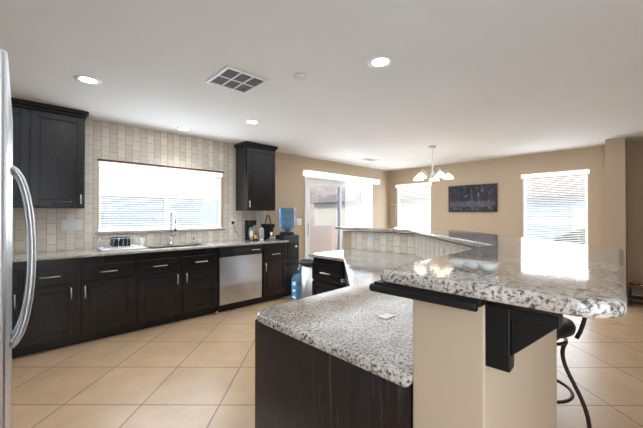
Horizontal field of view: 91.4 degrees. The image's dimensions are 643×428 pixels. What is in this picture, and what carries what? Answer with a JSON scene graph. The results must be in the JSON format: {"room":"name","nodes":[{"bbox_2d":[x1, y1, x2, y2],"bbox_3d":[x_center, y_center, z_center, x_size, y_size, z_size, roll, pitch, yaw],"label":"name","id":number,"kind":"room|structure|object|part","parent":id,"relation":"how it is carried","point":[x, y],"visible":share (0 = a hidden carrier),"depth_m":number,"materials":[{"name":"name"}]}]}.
{"room":"kitchen","nodes":[
{"label":"kitchen","id":0,"kind":"room"},
{"bbox_2d":[97,152,388,266],"bbox_3d":[-1.088,0.114,5.351,7.950,2.420,0.160,0,0,-44],"label":"wall","id":1,"kind":"structure","parent":0,"point":[289,178],"depth_m":5.92,"materials":[{"name":"paint"}]},
{"bbox_2d":[11,101,38,207],"bbox_3d":[-3.105,-0.564,3.053,0.512,1.000,0.339,0,0,-44],"label":"upper cabinet","id":2,"kind":"object","parent":1,"relation":"attached to","point":[25,117],"depth_m":3.05,"materials":[{"name":"brown wood"}]},
{"bbox_2d":[39,105,86,208],"bbox_3d":[-2.834,-0.562,3.314,0.505,1.000,0.339,0,0,-44],"label":"upper cabinet","id":3,"kind":"object","parent":1,"relation":"attached to","point":[61,131],"depth_m":3.23,"materials":[{"name":"brown wood"}]},
{"bbox_2d":[12,119,264,252],"bbox_3d":[-2.370,-0.343,4.003,3.910,1.519,0.010,0,0,-44],"label":"tile backsplash","id":4,"kind":"structure","parent":1,"relation":"attached to","point":[108,141],"depth_m":3.98,"materials":[{"name":"tile"}]},
{"bbox_2d":[61,220,81,230],"bbox_3d":[-2.813,0.127,3.528,0.176,0.110,0.077,0,0,-44],"label":"switch plates","id":5,"kind":"object","parent":4,"relation":"attached to","point":[71,224],"depth_m":3.54,"materials":[{"name":"white plastic"}]},
{"bbox_2d":[230,218,237,234],"bbox_3d":[-1.385,0.195,4.901,0.119,0.251,0.077,0,0,-44],"label":"switch plates","id":6,"kind":"object","parent":4,"relation":"attached to","point":[232,220],"depth_m":4.91,"materials":[{"name":"white plastic"}]},
{"bbox_2d":[95,158,224,234],"bbox_3d":[-2.115,-0.203,4.307,1.640,0.902,0.145,0,0,-44],"label":"kitchen window","id":7,"kind":"structure","parent":1,"relation":"in","point":[134,197],"depth_m":4.21,"materials":[{"name":"white glass"}]},
{"bbox_3d":[-2.097,0.233,4.286,1.640,0.029,0.093,0,0,-44],"label":"sill","id":8,"kind":"part","parent":7,"relation":"part of","materials":[{"name":"stone"}]},
{"bbox_2d":[235,145,276,210],"bbox_3d":[-1.049,-0.553,5.029,0.535,1.000,0.339,0,0,-44],"label":"upper cabinet","id":9,"kind":"object","parent":1,"relation":"attached to","point":[255,164],"depth_m":4.88,"materials":[{"name":"brown wood"}]},
{"bbox_2d":[296,218,301,224],"bbox_3d":[-0.441,0.139,5.808,0.120,0.112,0.077,0,0,-44],"label":"switch plates","id":10,"kind":"object","parent":1,"relation":"attached to","point":[298,220],"depth_m":5.87,"materials":[{"name":"white plastic"}]},
{"bbox_2d":[304,176,372,258],"bbox_3d":[0.406,0.288,6.732,2.110,2.085,0.118,0,0,-44],"label":"sliding door","id":11,"kind":"structure","parent":1,"relation":"in","point":[324,207],"depth_m":6.47,"materials":[{"name":"white glass"}]},
{"bbox_3d":[0.388,0.309,6.751,1.770,1.785,0.039,0,0,-44],"label":"sliding door glass","id":12,"kind":"part","parent":11,"relation":"part of","materials":[{"name":"white"}]},
{"bbox_2d":[303,170,379,230],"bbox_3d":[0.519,0.238,6.694,2.330,2.115,0.091,0,0,-44],"label":"vertical blinds","id":13,"kind":"object","parent":1,"relation":"attached to","point":[317,174],"visible":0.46,"depth_m":6.95,"materials":[{"name":"white plastic"}]},
{"bbox_2d":[0,0,642,170],"bbox_3d":[1.648,-1.150,2.828,8.390,0.080,7.600,0,0,-44],"label":"ceiling","id":14,"kind":"structure","parent":0,"point":[458,81],"depth_m":2.43,"materials":[{"name":"paint"}]},
{"bbox_2d":[73,75,101,84],"bbox_3d":[-1.936,-1.109,2.601,0.195,0.004,0.195,0,0,40],"label":"recessed light","id":15,"kind":"object","parent":14,"relation":"in","point":[89,80],"depth_m":2.59,"materials":[{"name":"white"}]},
{"bbox_2d":[176,127,191,131],"bbox_3d":[-1.792,-1.101,4.085,0.195,0.004,0.195,0,0,7],"label":"recessed light","id":16,"kind":"object","parent":14,"relation":"in","point":[178,128],"depth_m":4.09,"materials":[{"name":"white"}]},
{"bbox_2d":[206,65,268,93],"bbox_3d":[-0.701,-1.105,2.609,0.370,0.012,0.380,0,0,-44],"label":"ceiling vent","id":17,"kind":"object","parent":14,"relation":"in","point":[234,79],"visible":1,"depth_m":2.59,"materials":[{"name":"white metal"}]},
{"bbox_2d":[244,120,259,124],"bbox_3d":[-0.833,-1.103,3.772,0.195,0.004,0.195,0,0,7],"label":"recessed light","id":18,"kind":"object","parent":14,"relation":"in","point":[253,122],"depth_m":3.78,"materials":[{"name":"white"}]},
{"bbox_2d":[294,73,305,79],"bbox_3d":[-0.172,-1.100,2.521,0.100,0.022,0.100,0,0,-44],"label":"smoke detector","id":19,"kind":"object","parent":14,"relation":"attached to","point":[299,76],"visible":0.98,"depth_m":2.50,"materials":[{"name":"paint"}]},
{"bbox_2d":[362,158,377,160],"bbox_3d":[0.971,-1.086,6.282,0.320,0.010,0.160,0,0,-44],"label":"ceiling vent","id":20,"kind":"object","parent":14,"relation":"in","point":[368,159],"visible":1,"depth_m":6.22,"materials":[{"name":"white metal"}]},
{"bbox_2d":[367,55,393,68],"bbox_3d":[0.431,-1.110,2.297,0.195,0.004,0.195,0,0,7],"label":"recessed light","id":21,"kind":"object","parent":14,"relation":"in","point":[381,61],"depth_m":2.29,"materials":[{"name":"white"}]},
{"bbox_2d":[413,146,453,180],"bbox_3d":[1.787,-0.820,5.110,0.632,0.554,0.612,0,0,-44],"label":"chandelier","id":22,"kind":"object","parent":14,"relation":"hanging from","point":[421,176],"visible":1,"depth_m":5.04,"materials":[{"name":"white glass"}]},
{"bbox_2d":[11,295,642,427],"bbox_3d":[1.648,1.335,2.814,8.390,0.050,7.600,0,0,-44],"label":"floor","id":23,"kind":"structure","parent":0,"point":[197,372],"depth_m":2.51,"materials":[{"name":"tile"}]},
{"bbox_2d":[0,49,35,427],"bbox_3d":[-1.443,0.424,0.924,0.887,1.752,0.922,0,0,-44],"label":"fridge","id":24,"kind":"object","parent":23,"relation":"on","point":[10,339],"visible":1,"depth_m":0.96,"materials":[{"name":"grey metal"}]},
{"bbox_2d":[12,261,30,357],"bbox_3d":[-3.048,0.871,2.900,0.513,0.878,0.628,0,0,-44],"label":"base cabinet","id":25,"kind":"object","parent":23,"relation":"on","point":[19,268],"depth_m":2.83,"materials":[{"name":"brown wood"}]},
{"bbox_2d":[31,257,78,353],"bbox_3d":[-2.785,0.873,3.153,0.473,0.878,0.628,0,0,-44],"label":"base cabinet","id":26,"kind":"object","parent":23,"relation":"on","point":[55,305],"depth_m":2.99,"materials":[{"name":"brown wood"}]},
{"bbox_2d":[79,253,138,342],"bbox_3d":[-2.432,0.875,3.492,0.506,0.878,0.628,0,0,-44],"label":"base cabinet","id":27,"kind":"object","parent":23,"relation":"on","point":[82,295],"depth_m":3.29,"materials":[{"name":"brown wood"}]},
{"bbox_2d":[139,245,218,329],"bbox_3d":[-1.905,0.877,3.998,0.955,0.878,0.628,0,0,-44],"label":"base cabinet","id":28,"kind":"object","parent":23,"relation":"on","point":[175,285],"depth_m":3.77,"materials":[{"name":"brown wood"}]},
{"bbox_2d":[12,239,278,260],"bbox_3d":[-2.129,0.421,3.783,3.898,0.031,0.633,0,0,-44],"label":"countertop","id":29,"kind":"structure","parent":28,"relation":"on","point":[194,245],"depth_m":3.49,"materials":[{"name":"grey stone"}]},
{"bbox_2d":[96,236,146,250],"bbox_3d":[-2.329,0.336,3.661,0.440,0.134,0.385,0,0,-44],"label":"dish rack","id":30,"kind":"object","parent":29,"relation":"on","point":[119,242],"visible":1,"depth_m":3.60,"materials":[{"name":"white metal"}]},
{"bbox_2d":[169,210,194,243],"bbox_3d":[-1.872,0.175,4.276,0.346,0.463,0.210,0,0,-44],"label":"kitchen faucet","id":31,"kind":"object","parent":29,"relation":"on","point":[172,212],"depth_m":4.21,"materials":[{"name":"silver metal"}]},
{"bbox_2d":[245,215,275,240],"bbox_3d":[-1.005,0.212,5.038,0.443,0.398,0.355,0,0,-44],"label":"coffee station","id":32,"kind":"object","parent":29,"relation":"on","point":[266,232],"visible":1,"depth_m":5.03,"materials":[{"name":"black plastic"}]},
{"bbox_2d":[249,229,258,240],"bbox_3d":[-1.055,0.319,4.883,0.156,0.181,0.156,0,0,-44],"label":"bottles","id":33,"kind":"object","parent":32,"relation":"on","point":[252,238],"depth_m":4.86,"materials":[{"name":"multicoloured plastic"}]},
{"bbox_2d":[219,245,266,311],"bbox_3d":[-1.314,0.880,4.567,0.827,0.878,0.628,0,0,-44],"label":"base cabinet","id":34,"kind":"object","parent":23,"relation":"on","point":[242,268],"depth_m":4.35,"materials":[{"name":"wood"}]},
{"bbox_2d":[215,244,261,311],"bbox_3d":[-1.315,0.880,4.564,0.654,0.878,0.631,0,0,-44],"label":"dishwasher","id":35,"kind":"object","parent":34,"relation":"in","point":[239,266],"depth_m":4.31,"materials":[{"name":"grey metal"}]},
{"bbox_2d":[267,241,288,300],"bbox_3d":[-0.904,0.883,4.961,0.459,0.878,0.628,0,0,-44],"label":"base cabinet","id":36,"kind":"object","parent":23,"relation":"on","point":[276,250],"depth_m":4.78,"materials":[{"name":"brown wood"}]},
{"bbox_2d":[275,208,299,295],"bbox_3d":[-0.557,0.613,5.200,0.300,1.420,0.340,0,0,-44],"label":"water cooler","id":37,"kind":"object","parent":23,"relation":"on","point":[286,220],"visible":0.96,"depth_m":5.10,"materials":[{"name":"grey plastic"}]},
{"bbox_2d":[279,208,294,230],"bbox_3d":[-0.571,0.113,5.217,0.270,0.420,0.270,0,0,-44],"label":"bottle","id":38,"kind":"object","parent":37,"relation":"on","point":[286,215],"depth_m":5.10,"materials":[{"name":"blue plastic"}]},
{"bbox_2d":[291,267,300,298],"bbox_3d":[-0.349,1.085,4.981,0.260,0.471,0.260,0,0,-44],"label":"water bottle","id":39,"kind":"object","parent":23,"relation":"on","point":[295,285],"visible":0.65,"depth_m":4.87,"materials":[{"name":"blue plastic"}]},
{"bbox_2d":[300,258,312,297],"bbox_3d":[-0.127,0.952,4.051,0.296,0.730,0.296,0,0,-44],"label":"trash can","id":40,"kind":"object","parent":23,"relation":"on","point":[306,277],"visible":0.31,"depth_m":3.93,"materials":[{"name":"silver metal"}]},
{"bbox_2d":[255,266,566,427],"bbox_3d":[0.383,0.745,2.210,2.339,1.123,2.443,0,0,-44],"label":"kitchen island","id":41,"kind":"object","parent":23,"relation":"on","point":[390,327],"depth_m":0.88,"materials":[{"name":"beige paint"}]},
{"bbox_3d":[-0.023,0.859,1.010,0.013,0.875,0.689,0,0,-44],"label":"panel","id":42,"kind":"part","parent":41,"relation":"part of","materials":[{"name":"brown wood"}]},
{"bbox_2d":[308,226,627,318],"bbox_3d":[0.463,0.171,2.287,2.543,0.047,2.608,0,0,-44],"label":"island countertop","id":43,"kind":"structure","parent":41,"relation":"on","point":[587,281],"depth_m":0.90,"materials":[{"name":"grey stone"}]},
{"bbox_2d":[449,259,498,271],"bbox_3d":[0.377,0.128,0.781,0.050,0.021,0.118,0,0,-44],"label":"bowls","id":44,"kind":"object","parent":43,"relation":"on","point":[474,265],"visible":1,"depth_m":0.77,"materials":[{"name":"white ceramic"}]},
{"bbox_2d":[557,316,591,427],"bbox_3d":[1.357,0.780,1.929,0.472,1.050,0.390,0,0,1],"label":"bar stool","id":45,"kind":"object","parent":23,"relation":"on","point":[567,329],"visible":0.15,"depth_m":1.79,"materials":[{"name":"black metal"}]},
{"bbox_3d":[1.315,0.661,1.930,0.390,0.079,0.390,0,0,1],"label":"seat","id":46,"kind":"part","parent":45,"relation":"part of","materials":[{"name":"black leather"}]},
{"bbox_2d":[629,282,642,304],"bbox_3d":[4.775,1.172,4.479,0.305,0.294,0.545,0,0,-44],"label":"stand","id":47,"kind":"object","parent":23,"relation":"on","point":[635,285],"visible":1,"depth_m":4.57,"materials":[{"name":"brown wood"}]},
{"bbox_2d":[389,141,642,295],"bbox_3d":[4.301,0.114,5.364,0.160,2.420,7.230,0,0,-44],"label":"wall","id":48,"kind":"structure","parent":0,"point":[505,174],"depth_m":5.87,"materials":[{"name":"paint"}]},
{"bbox_2d":[391,204,395,226],"bbox_3d":[1.800,0.257,7.827,0.028,1.010,0.130,0,0,-44],"label":"wall bars","id":49,"kind":"object","parent":48,"relation":"attached to","point":[393,215],"visible":0.48,"depth_m":7.82,"materials":[{"name":"beige paint"}]},
{"bbox_2d":[397,186,430,232],"bbox_3d":[2.219,0.155,7.495,0.109,1.722,0.892,0,0,-44],"label":"window","id":50,"kind":"structure","parent":48,"relation":"in","point":[412,207],"depth_m":7.54,"materials":[{"name":"white"}]},
{"bbox_2d":[396,182,431,232],"bbox_3d":[2.186,0.140,7.464,0.080,1.721,0.930,0,0,-44],"label":"window blinds","id":51,"kind":"object","parent":50,"relation":"attached to","point":[403,186],"visible":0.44,"depth_m":7.45,"materials":[{"name":"white plastic"}]},
{"bbox_2d":[448,183,496,211],"bbox_3d":[3.099,-0.320,6.478,0.032,0.560,0.960,0,0,-44],"label":"picture frame","id":52,"kind":"object","parent":48,"relation":"attached to","point":[474,198],"visible":0.98,"depth_m":6.44,"materials":[{"name":"black plastic"}]},
{"bbox_2d":[523,174,587,243],"bbox_3d":[4.104,0.145,5.534,0.109,1.722,0.932,0,0,-44],"label":"window","id":53,"kind":"structure","parent":48,"relation":"in","point":[566,227],"depth_m":5.52,"materials":[{"name":"white"}]},
{"bbox_2d":[521,169,589,244],"bbox_3d":[4.071,0.130,5.503,0.080,1.721,0.970,0,0,-44],"label":"window blinds","id":54,"kind":"object","parent":53,"relation":"attached to","point":[561,173],"visible":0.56,"depth_m":5.48,"materials":[{"name":"white plastic"}]},
{"bbox_2d":[627,294,642,303],"bbox_3d":[3.040,1.270,4.152,3.330,0.095,7.280,0,0,-44],"label":"baseboard","id":55,"kind":"structure","parent":48,"relation":"attached to","point":[632,300],"depth_m":4.72,"materials":[{"name":"white"}]},
{"bbox_2d":[605,137,627,293],"bbox_3d":[4.449,0.111,4.733,0.499,2.419,0.215,0,0,-44],"label":"wall","id":56,"kind":"structure","parent":0,"point":[615,192],"depth_m":4.56,"materials":[{"name":"paint"}]}
]}

